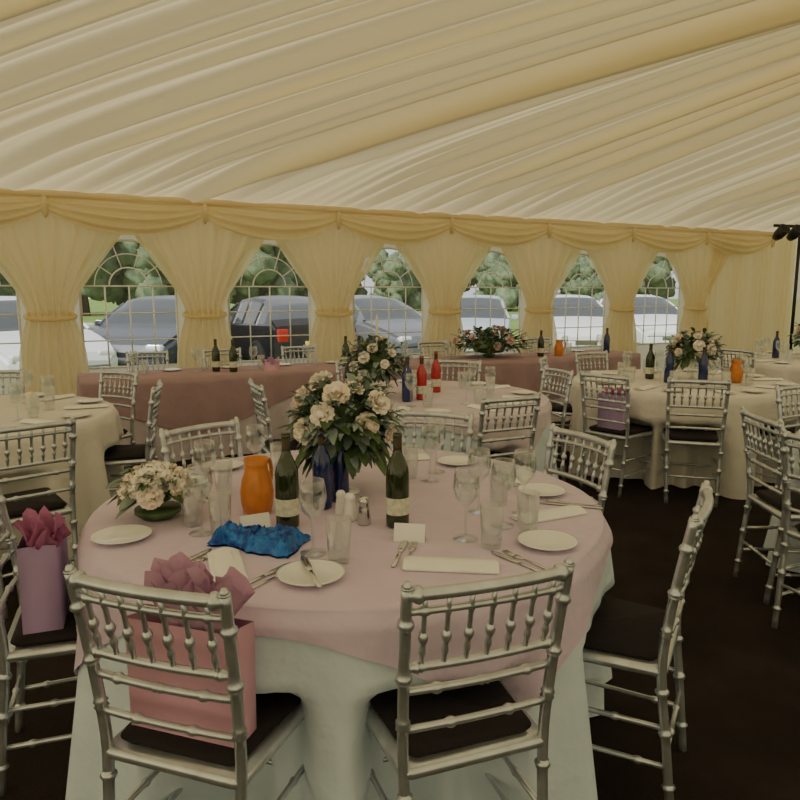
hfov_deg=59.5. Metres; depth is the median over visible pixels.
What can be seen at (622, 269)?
curtain
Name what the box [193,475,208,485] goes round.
plate
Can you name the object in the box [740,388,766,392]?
plate
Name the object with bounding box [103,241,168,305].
tree
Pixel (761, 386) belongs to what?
napkin
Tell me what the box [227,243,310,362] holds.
window
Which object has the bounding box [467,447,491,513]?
wine glass
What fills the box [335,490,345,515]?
salt shaker
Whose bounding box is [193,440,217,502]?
wine glass
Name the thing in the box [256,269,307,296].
tree
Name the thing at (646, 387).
napkin
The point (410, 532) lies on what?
place card
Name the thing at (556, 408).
dining chair
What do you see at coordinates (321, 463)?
bottle
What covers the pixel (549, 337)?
dining chair
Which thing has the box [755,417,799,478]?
dining chair
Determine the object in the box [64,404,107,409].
napkin
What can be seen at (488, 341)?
flower arrangement
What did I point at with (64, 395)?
napkin
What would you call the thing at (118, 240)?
window
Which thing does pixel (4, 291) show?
tree
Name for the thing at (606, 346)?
bottle
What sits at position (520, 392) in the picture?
plate
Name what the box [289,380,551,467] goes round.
tablecloth overlay
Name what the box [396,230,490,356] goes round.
curtain
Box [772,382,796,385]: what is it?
plate
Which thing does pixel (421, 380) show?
wine bottle
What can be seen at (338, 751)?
tablecloth
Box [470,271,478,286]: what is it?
tree
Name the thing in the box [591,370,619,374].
napkin
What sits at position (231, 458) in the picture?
water tumbler
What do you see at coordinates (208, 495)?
water tumbler
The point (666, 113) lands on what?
ceiling
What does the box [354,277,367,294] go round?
tree
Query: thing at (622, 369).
plate
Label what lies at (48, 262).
curtain
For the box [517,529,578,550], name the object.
plate
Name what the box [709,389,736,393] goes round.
napkin
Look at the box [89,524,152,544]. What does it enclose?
plate
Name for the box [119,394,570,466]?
tablecloth
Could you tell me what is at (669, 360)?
bottle
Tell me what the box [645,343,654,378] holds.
wine bottle
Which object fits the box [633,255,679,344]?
window
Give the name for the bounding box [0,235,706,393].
wall
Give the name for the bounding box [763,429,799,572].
tablecloth
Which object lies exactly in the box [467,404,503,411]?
napkin
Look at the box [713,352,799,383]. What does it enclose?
tablecloth
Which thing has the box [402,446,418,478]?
water tumbler
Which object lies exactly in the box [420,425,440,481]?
wine glass
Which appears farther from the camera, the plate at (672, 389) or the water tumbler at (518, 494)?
the plate at (672, 389)
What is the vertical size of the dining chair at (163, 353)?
0.918 m
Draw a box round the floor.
[0,420,799,799]
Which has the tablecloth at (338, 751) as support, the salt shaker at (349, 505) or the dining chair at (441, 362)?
the salt shaker at (349, 505)
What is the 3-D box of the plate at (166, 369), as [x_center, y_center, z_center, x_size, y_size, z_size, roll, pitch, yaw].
[-2.184,-0.287,6.695,0.180,0.017,0.180,0,9,0]
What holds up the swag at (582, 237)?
hanging from the trim
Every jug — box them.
[240,455,273,514]
[554,339,565,355]
[728,359,744,382]
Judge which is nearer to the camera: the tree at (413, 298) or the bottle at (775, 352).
the bottle at (775, 352)
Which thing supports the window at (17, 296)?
in the wall at (658, 349)
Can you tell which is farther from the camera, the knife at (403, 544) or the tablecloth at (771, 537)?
the tablecloth at (771, 537)
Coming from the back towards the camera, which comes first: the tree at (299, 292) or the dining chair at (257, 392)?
the tree at (299, 292)
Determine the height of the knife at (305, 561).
0.007 m
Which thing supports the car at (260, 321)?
on the ground
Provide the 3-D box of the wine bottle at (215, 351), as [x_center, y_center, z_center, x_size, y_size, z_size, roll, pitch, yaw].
[-1.741,-0.421,6.614,0.076,0.307,0.076,-6,11,-35]
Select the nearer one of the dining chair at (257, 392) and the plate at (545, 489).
the plate at (545, 489)
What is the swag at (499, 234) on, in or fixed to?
hanging from the trim
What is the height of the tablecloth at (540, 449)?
0.742 m
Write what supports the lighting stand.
on the floor
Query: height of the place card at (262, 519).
0.052 m
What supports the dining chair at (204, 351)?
on the floor
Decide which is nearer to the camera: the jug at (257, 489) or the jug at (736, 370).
the jug at (257, 489)
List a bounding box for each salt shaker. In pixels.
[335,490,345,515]
[343,492,356,521]
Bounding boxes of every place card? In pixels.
[239,512,270,527]
[393,523,425,542]
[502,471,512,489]
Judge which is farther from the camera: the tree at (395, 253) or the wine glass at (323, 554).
the tree at (395, 253)
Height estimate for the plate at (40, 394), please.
0.017 m
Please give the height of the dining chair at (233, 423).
0.918 m
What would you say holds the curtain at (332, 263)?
hanging from the wall at (658, 349)
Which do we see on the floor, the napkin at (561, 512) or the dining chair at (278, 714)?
the dining chair at (278, 714)
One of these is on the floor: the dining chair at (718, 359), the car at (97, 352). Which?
the dining chair at (718, 359)
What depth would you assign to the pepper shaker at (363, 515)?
2.25 m
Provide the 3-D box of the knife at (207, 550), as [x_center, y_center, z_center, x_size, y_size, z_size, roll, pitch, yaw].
[-0.600,0.449,1.951,0.020,0.007,0.220,4,10,27]
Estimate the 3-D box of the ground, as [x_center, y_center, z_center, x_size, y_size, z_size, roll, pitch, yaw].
[0.000,-6.096,49.651,240.000,0.001,220.000,0,9,0]
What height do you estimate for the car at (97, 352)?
1.550 m
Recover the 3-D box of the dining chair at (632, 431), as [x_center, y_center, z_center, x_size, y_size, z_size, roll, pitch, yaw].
[1.655,0.229,5.352,0.497,0.918,0.419,-8,12,-42]
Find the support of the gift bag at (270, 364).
on the head table
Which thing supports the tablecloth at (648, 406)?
on the banquet table
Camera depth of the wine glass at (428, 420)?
2.92 m
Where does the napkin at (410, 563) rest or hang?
on the tablecloth at (338, 751)
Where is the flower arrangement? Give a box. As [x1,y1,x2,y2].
[444,325,533,357]
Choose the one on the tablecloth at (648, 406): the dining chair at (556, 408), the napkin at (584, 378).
the napkin at (584, 378)
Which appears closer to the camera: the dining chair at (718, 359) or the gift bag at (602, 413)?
the gift bag at (602, 413)
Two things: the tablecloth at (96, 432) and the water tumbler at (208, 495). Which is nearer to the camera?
the water tumbler at (208, 495)
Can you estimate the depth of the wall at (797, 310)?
11.87 m
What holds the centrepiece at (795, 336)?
on the tablecloth at (790, 372)
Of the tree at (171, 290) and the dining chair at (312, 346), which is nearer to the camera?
the dining chair at (312, 346)
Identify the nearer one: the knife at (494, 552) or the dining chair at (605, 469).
the knife at (494, 552)
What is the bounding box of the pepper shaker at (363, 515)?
[357,496,370,525]
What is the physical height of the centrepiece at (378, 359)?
0.450 m
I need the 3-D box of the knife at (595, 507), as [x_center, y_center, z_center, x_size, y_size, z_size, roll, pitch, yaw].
[0.600,0.370,2.465,0.220,0.007,0.020,3,9,19]
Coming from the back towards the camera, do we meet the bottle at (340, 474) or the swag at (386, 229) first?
the swag at (386, 229)
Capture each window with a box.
[0,284,21,345]
[79,239,178,369]
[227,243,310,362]
[352,247,422,354]
[459,250,520,352]
[553,253,605,347]
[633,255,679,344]
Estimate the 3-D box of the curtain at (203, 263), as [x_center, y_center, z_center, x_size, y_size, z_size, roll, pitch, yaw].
[-2.118,-0.871,7.610,1.500,2.400,0.186,-4,10,-24]
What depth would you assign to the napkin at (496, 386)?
5.47 m
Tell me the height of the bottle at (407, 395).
0.307 m
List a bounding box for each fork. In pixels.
[193,554,207,562]
[253,575,276,588]
[408,541,417,555]
[502,550,548,568]
[545,499,599,505]
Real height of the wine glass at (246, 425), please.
0.218 m
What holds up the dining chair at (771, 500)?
on the floor
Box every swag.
[0,194,48,226]
[47,197,207,234]
[207,206,341,239]
[341,213,454,244]
[454,219,552,247]
[551,224,636,250]
[632,229,710,253]
[709,233,775,255]
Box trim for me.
[0,188,786,236]
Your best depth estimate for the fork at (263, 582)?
1.80 m
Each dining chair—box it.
[0,368,24,394]
[0,416,77,619]
[0,486,77,796]
[63,564,304,799]
[98,368,137,465]
[104,379,162,493]
[126,350,168,370]
[158,417,242,467]
[202,347,241,367]
[248,378,299,453]
[281,345,316,362]
[335,360,368,382]
[366,557,574,799]
[395,408,473,454]
[417,340,447,356]
[438,358,481,381]
[471,392,540,467]
[525,336,551,351]
[538,355,571,446]
[540,365,573,481]
[543,423,616,512]
[575,350,608,374]
[579,370,653,497]
[583,480,713,799]
[660,377,731,507]
[675,357,719,370]
[720,347,754,373]
[733,406,799,604]
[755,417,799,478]
[769,385,799,523]
[771,427,799,628]
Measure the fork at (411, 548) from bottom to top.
0.006 m
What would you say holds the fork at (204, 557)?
on the tablecloth at (338, 751)
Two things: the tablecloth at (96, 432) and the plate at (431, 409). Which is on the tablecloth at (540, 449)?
the plate at (431, 409)
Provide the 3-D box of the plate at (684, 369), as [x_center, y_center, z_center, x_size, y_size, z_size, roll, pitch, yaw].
[2.762,-0.283,6.671,0.180,0.017,0.180,0,9,0]
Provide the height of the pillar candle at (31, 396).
0.120 m
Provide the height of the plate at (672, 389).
0.017 m
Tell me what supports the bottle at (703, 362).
on the tablecloth at (648, 406)
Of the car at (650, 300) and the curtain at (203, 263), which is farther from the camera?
the car at (650, 300)
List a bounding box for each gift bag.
[13,506,71,634]
[125,551,256,747]
[260,356,279,370]
[597,386,625,429]
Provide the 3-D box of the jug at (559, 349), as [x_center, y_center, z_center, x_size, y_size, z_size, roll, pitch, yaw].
[1.885,-0.619,8.277,0.113,0.190,0.142,6,11,34]
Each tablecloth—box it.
[0,395,124,558]
[65,549,614,799]
[77,349,640,434]
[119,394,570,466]
[289,417,558,478]
[567,369,799,499]
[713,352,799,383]
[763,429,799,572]
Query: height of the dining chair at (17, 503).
0.918 m
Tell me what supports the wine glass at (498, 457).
on the tablecloth at (338, 751)
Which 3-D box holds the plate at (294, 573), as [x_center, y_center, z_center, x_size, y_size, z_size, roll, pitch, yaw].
[-0.235,0.461,1.847,0.180,0.017,0.180,-1,9,-3]
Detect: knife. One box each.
[189,548,211,559]
[249,562,289,583]
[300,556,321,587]
[391,540,407,567]
[491,551,538,570]
[540,502,602,508]
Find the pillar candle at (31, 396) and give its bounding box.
[25,390,36,408]
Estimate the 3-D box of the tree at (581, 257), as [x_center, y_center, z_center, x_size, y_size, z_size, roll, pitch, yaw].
[17.192,-11.998,67.318,5.230,6.308,5.158,0,9,1]
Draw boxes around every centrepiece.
[273,370,407,494]
[338,334,411,386]
[664,327,726,378]
[787,322,799,346]
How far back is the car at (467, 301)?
15.88 m
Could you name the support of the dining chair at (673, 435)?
on the floor
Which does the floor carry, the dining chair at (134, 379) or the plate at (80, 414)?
the dining chair at (134, 379)
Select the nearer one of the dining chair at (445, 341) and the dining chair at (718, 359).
the dining chair at (718, 359)
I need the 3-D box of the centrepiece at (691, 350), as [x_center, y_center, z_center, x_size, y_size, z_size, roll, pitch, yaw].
[2.500,-0.393,5.949,0.511,0.453,0.495,3,9,21]
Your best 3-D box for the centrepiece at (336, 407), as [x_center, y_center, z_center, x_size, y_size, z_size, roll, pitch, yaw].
[-0.217,0.122,2.601,0.449,0.456,0.469,-8,12,-43]
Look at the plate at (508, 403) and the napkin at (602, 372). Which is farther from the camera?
the napkin at (602, 372)
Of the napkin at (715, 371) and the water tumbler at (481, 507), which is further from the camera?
the napkin at (715, 371)
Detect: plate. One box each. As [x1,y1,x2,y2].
[21,392,48,396]
[60,411,91,417]
[75,398,103,402]
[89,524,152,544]
[162,368,180,370]
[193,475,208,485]
[201,459,243,470]
[276,559,344,586]
[280,363,291,365]
[423,408,451,412]
[436,455,476,465]
[466,381,487,385]
[499,402,525,404]
[511,390,534,394]
[517,482,565,496]
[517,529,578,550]
[617,368,636,370]
[661,388,685,391]
[680,368,697,371]
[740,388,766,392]
[743,374,764,376]
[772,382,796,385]
[773,361,790,363]
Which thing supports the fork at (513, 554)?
on the tablecloth at (338, 751)
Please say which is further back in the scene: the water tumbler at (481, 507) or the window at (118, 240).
the window at (118, 240)
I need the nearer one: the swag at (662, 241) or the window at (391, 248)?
the window at (391, 248)
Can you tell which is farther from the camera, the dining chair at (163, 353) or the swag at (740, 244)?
the swag at (740, 244)
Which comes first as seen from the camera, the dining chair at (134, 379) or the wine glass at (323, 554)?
the wine glass at (323, 554)
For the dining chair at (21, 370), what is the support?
on the floor
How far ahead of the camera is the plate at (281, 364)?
7.20 m
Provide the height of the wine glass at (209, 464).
0.218 m
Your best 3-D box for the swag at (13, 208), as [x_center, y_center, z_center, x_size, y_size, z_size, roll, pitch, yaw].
[-4.050,-1.729,6.363,1.540,0.363,0.104,-4,10,-26]
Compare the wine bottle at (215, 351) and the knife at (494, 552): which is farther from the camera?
the wine bottle at (215, 351)
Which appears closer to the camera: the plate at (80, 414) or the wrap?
the wrap
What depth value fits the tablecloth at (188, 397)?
6.50 m
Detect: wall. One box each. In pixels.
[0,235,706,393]
[787,238,799,352]
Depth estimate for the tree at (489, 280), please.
56.04 m
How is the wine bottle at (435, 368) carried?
on the tablecloth at (540, 449)
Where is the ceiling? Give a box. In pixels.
[0,0,799,231]
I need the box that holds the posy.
[105,460,211,521]
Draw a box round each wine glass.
[186,464,212,535]
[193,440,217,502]
[245,425,265,454]
[298,478,326,556]
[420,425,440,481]
[426,420,445,473]
[453,466,479,541]
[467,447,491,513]
[490,457,515,528]
[512,449,536,513]
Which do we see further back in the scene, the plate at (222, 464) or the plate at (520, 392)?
the plate at (520, 392)
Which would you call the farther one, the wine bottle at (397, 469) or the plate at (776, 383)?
the plate at (776, 383)
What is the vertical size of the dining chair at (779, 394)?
0.918 m
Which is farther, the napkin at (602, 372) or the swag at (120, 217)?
the swag at (120, 217)
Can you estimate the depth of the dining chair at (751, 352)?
7.34 m
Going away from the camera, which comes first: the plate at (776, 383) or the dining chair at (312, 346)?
the plate at (776, 383)
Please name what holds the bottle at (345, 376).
on the tablecloth at (540, 449)
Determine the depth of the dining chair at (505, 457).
4.07 m
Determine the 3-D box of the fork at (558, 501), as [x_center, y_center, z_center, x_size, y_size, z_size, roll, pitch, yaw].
[0.615,0.366,2.492,0.190,0.006,0.022,3,9,19]
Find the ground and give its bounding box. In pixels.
[83,299,677,360]
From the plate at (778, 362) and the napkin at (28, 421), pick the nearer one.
the napkin at (28, 421)
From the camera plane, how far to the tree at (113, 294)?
44.79 m
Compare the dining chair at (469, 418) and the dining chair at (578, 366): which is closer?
the dining chair at (469, 418)
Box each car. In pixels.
[0,296,117,369]
[91,295,177,365]
[230,295,356,359]
[354,295,420,353]
[461,295,517,350]
[553,295,602,346]
[599,294,676,342]
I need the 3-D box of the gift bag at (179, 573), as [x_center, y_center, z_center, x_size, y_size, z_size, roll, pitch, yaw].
[-0.474,0.571,1.633,0.322,0.408,0.124,3,9,18]
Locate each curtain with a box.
[0,212,119,395]
[135,219,263,368]
[275,225,383,362]
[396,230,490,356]
[501,235,581,352]
[587,238,657,352]
[666,241,729,369]
[705,236,796,370]
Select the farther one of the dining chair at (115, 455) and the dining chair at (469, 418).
the dining chair at (115, 455)
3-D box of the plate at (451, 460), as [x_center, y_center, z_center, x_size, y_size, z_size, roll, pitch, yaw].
[0.250,0.271,3.077,0.180,0.017,0.180,-6,10,-32]
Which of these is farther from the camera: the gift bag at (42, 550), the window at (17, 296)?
the window at (17, 296)
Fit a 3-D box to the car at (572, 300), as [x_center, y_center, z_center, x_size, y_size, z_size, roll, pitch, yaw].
[4.267,-1.895,17.796,2.080,1.550,4.355,0,9,2]
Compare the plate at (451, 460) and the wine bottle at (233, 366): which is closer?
the plate at (451, 460)
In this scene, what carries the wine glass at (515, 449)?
on the tablecloth at (338, 751)
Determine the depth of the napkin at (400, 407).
4.48 m
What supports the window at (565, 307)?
in the wall at (658, 349)
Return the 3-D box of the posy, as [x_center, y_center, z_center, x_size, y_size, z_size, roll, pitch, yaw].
[-0.800,0.298,2.333,0.332,0.191,0.285,-2,9,-12]
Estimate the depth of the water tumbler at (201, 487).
2.25 m
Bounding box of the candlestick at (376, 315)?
[375,315,377,343]
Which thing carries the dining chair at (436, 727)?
on the floor
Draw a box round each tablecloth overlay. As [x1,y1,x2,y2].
[74,448,612,710]
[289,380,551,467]
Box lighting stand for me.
[772,224,799,352]
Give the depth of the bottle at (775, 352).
7.98 m
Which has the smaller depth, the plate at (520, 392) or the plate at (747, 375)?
the plate at (520, 392)
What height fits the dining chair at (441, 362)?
0.918 m
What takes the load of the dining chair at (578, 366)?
on the floor
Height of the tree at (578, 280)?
5.296 m
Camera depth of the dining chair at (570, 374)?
5.43 m
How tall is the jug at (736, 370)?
0.190 m
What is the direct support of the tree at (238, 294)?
on the ground
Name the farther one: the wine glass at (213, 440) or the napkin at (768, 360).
the napkin at (768, 360)
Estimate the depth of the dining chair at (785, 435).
3.10 m
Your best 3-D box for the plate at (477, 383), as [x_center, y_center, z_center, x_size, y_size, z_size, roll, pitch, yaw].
[0.631,-0.133,5.694,0.180,0.017,0.180,0,9,0]
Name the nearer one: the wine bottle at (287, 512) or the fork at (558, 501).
the wine bottle at (287, 512)
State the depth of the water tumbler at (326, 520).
1.93 m
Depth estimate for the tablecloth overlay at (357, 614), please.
2.01 m
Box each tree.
[0,273,15,295]
[81,253,126,315]
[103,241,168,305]
[128,271,174,299]
[230,246,277,303]
[231,246,296,303]
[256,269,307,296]
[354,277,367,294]
[367,249,420,310]
[389,251,420,292]
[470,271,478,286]
[473,252,518,311]
[557,261,603,300]
[560,255,603,293]
[637,257,675,298]
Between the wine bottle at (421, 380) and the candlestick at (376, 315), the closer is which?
the wine bottle at (421, 380)
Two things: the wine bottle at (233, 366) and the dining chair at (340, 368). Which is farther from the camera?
the wine bottle at (233, 366)
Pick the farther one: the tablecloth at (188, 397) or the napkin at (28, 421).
the tablecloth at (188, 397)
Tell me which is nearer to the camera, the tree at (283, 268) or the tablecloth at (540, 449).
the tablecloth at (540, 449)
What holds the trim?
attached to the wall at (797, 310)
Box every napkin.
[19,419,53,423]
[39,394,75,400]
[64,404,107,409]
[207,547,247,580]
[386,454,429,461]
[394,406,410,414]
[402,556,498,573]
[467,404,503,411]
[480,385,510,389]
[500,466,534,485]
[510,505,586,524]
[584,378,613,380]
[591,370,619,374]
[633,385,656,389]
[708,370,722,374]
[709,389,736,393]
[750,378,782,380]
[754,359,773,361]
[755,385,781,388]
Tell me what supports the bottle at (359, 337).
on the head table
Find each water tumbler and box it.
[180,484,202,526]
[207,491,230,534]
[213,458,231,494]
[325,516,350,564]
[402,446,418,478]
[480,501,504,549]
[489,466,509,505]
[517,491,539,532]
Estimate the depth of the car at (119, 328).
12.38 m
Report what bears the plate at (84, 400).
on the tablecloth at (96, 432)
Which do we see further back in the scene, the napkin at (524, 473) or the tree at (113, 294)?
the tree at (113, 294)
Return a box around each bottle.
[212,339,219,371]
[229,339,237,371]
[275,433,299,527]
[312,430,331,509]
[332,432,348,502]
[342,336,348,366]
[344,353,351,380]
[356,336,362,356]
[386,432,408,528]
[402,357,412,401]
[416,356,426,399]
[431,351,440,392]
[537,330,543,356]
[603,328,609,352]
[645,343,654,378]
[664,346,673,382]
[698,347,708,384]
[772,331,779,357]
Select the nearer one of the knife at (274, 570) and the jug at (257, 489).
the knife at (274, 570)
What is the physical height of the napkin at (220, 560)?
0.016 m
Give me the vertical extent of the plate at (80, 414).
0.017 m
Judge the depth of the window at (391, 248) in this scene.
8.64 m
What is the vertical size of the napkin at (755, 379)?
0.016 m
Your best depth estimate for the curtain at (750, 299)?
11.46 m
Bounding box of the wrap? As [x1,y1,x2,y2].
[206,520,310,558]
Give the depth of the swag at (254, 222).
7.66 m
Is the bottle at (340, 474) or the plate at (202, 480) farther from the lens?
the plate at (202, 480)
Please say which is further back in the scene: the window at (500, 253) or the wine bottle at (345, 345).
the window at (500, 253)
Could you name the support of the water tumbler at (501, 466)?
on the tablecloth at (338, 751)
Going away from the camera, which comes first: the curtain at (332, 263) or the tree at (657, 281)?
the curtain at (332, 263)
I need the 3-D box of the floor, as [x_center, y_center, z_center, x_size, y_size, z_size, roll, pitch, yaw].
[1.226,1.088,2.915,18.200,0.040,12.100,-4,10,-26]
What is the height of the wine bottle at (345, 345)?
0.307 m
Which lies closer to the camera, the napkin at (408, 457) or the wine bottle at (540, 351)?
the napkin at (408, 457)
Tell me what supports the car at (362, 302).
on the ground
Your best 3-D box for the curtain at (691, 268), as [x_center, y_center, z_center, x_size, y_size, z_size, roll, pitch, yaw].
[4.599,-1.379,10.906,1.486,2.400,0.186,-4,10,-26]
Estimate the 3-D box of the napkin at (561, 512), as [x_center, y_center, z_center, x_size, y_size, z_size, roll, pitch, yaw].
[0.500,0.382,2.356,0.260,0.016,0.090,-4,10,-25]
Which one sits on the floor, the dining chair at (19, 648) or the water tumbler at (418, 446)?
the dining chair at (19, 648)
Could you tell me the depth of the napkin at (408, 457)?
3.15 m
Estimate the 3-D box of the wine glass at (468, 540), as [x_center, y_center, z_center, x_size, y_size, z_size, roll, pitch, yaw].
[0.200,0.316,2.123,0.083,0.218,0.083,-7,11,-39]
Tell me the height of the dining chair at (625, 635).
0.918 m
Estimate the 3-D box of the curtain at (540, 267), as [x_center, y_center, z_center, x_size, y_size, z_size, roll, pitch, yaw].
[1.913,-1.176,9.588,1.500,2.400,0.186,-4,10,-24]

